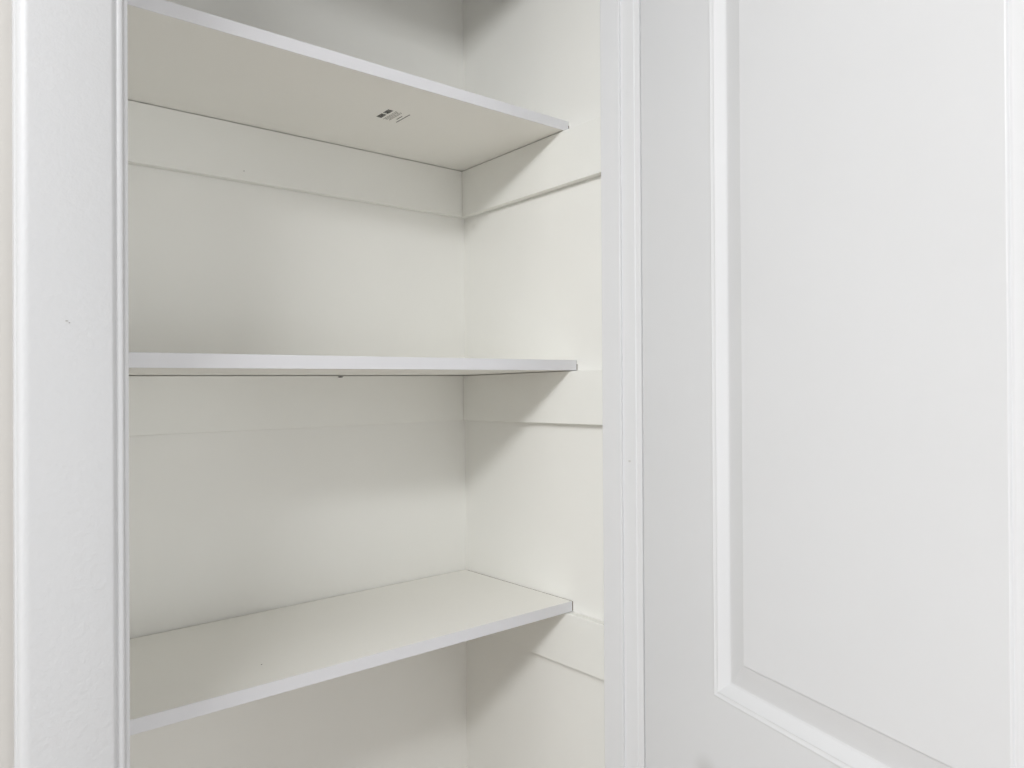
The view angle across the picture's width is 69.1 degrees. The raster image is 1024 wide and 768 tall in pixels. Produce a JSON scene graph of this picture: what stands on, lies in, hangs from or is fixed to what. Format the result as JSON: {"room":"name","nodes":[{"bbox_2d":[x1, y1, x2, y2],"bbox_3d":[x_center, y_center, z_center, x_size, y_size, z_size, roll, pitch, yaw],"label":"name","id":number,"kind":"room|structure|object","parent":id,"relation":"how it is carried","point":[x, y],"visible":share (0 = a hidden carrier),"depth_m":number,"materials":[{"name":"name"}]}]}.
{"room":"linen closet","nodes":[
{"label":"linen closet","id":0,"kind":"room"},
{"bbox_2d":[0,0,13,767],"bbox_3d":[-0.211,0.090,0.725,6.607,2.462,0.055,0,0,-40],"label":"wall","id":1,"kind":"structure","parent":0,"point":[6,298],"depth_m":0.55,"materials":[{"name":"beige paint"}]},
{"bbox_2d":[12,0,129,767],"bbox_3d":[-0.336,0.259,0.572,0.082,2.103,0.019,0,0,-40],"label":"trim","id":2,"kind":"structure","parent":1,"relation":"attached to","point":[71,596],"depth_m":0.56,"materials":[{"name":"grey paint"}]},
{"bbox_2d":[600,0,638,767],"bbox_3d":[0.154,0.290,1.022,0.028,2.034,0.060,0,0,-40],"label":"trim","id":3,"kind":"structure","parent":1,"relation":"attached to","point":[619,400],"depth_m":1.01,"materials":[{"name":"white paint"}]},
{"bbox_2d":[634,0,644,767],"bbox_3d":[0.201,0.254,1.016,0.082,2.103,0.018,0,0,-40],"label":"trim","id":4,"kind":"structure","parent":1,"relation":"attached to","point":[637,12],"depth_m":0.99,"materials":[{"name":"white paint"}]},
{"bbox_2d":[640,0,1023,767],"bbox_3d":[0.323,0.280,0.688,0.041,2.023,0.667,0,0,-23],"label":"door","id":5,"kind":"structure","parent":1,"relation":"in","point":[833,190],"depth_m":0.70,"materials":[{"name":"white paint"}]},
{"bbox_2d":[128,0,466,767],"bbox_3d":[-0.391,0.097,1.177,0.865,2.443,0.060,0,0,-40],"label":"wall","id":6,"kind":"structure","parent":0,"point":[223,525],"depth_m":1.19,"materials":[{"name":"beige paint"}]},
{"bbox_2d":[128,100,461,217],"bbox_3d":[-0.375,-0.347,1.145,0.724,0.086,0.013,0,0,-40],"label":"batten","id":7,"kind":"object","parent":6,"relation":"attached to","point":[158,137],"visible":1,"depth_m":1.15,"materials":[{"name":"beige paint"}]},
{"bbox_2d":[129,376,462,435],"bbox_3d":[-0.373,0.029,1.144,0.724,0.085,0.013,0,0,-40],"label":"batten","id":8,"kind":"object","parent":6,"relation":"attached to","point":[158,405],"visible":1,"depth_m":1.15,"materials":[{"name":"beige paint"}]},
{"bbox_2d":[127,0,568,171],"bbox_3d":[-0.283,-0.400,1.047,0.736,0.021,0.282,0,0,-40],"label":"closet shelf","id":9,"kind":"object","parent":6,"relation":"attached to","point":[181,58],"visible":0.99,"depth_m":1.01,"materials":[{"name":"white wood"}]},
{"bbox_2d":[130,570,572,735],"bbox_3d":[-0.278,0.354,1.043,0.736,0.021,0.284,0,0,-40],"label":"closet shelf","id":10,"kind":"object","parent":6,"relation":"attached to","point":[182,674],"visible":0.86,"depth_m":1.01,"materials":[{"name":"white wood"}]},
{"bbox_2d":[129,352,576,374],"bbox_3d":[-0.276,-0.024,1.039,0.736,0.021,0.297,0,0,-40],"label":"closet shelf","id":11,"kind":"object","parent":6,"relation":"attached to","point":[140,363],"visible":0.6,"depth_m":0.93,"materials":[{"name":"white wood"}]},
{"bbox_2d":[463,0,604,767],"bbox_3d":[0.065,0.089,1.252,0.067,2.444,0.405,0,0,-40],"label":"wall","id":12,"kind":"structure","parent":0,"point":[533,265],"depth_m":1.23,"materials":[{"name":"beige paint"}]},
{"bbox_2d":[460,116,600,218],"bbox_3d":[0.033,-0.353,1.231,0.013,0.088,0.404,0,0,-40],"label":"batten","id":13,"kind":"object","parent":12,"relation":"attached to","point":[570,156],"visible":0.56,"depth_m":1.22,"materials":[{"name":"beige paint"}]},
{"bbox_2d":[463,370,602,424],"bbox_3d":[0.036,0.023,1.229,0.013,0.086,0.404,0,0,-40],"label":"batten","id":14,"kind":"object","parent":12,"relation":"attached to","point":[562,397],"visible":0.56,"depth_m":1.21,"materials":[{"name":"beige paint"}]},
{"bbox_2d":[489,612,603,679],"bbox_3d":[0.038,0.400,1.227,0.013,0.086,0.404,0,0,-40],"label":"batten","id":15,"kind":"object","parent":12,"relation":"attached to","point":[573,640],"visible":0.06,"depth_m":1.16,"materials":[{"name":"beige paint"}]}
]}

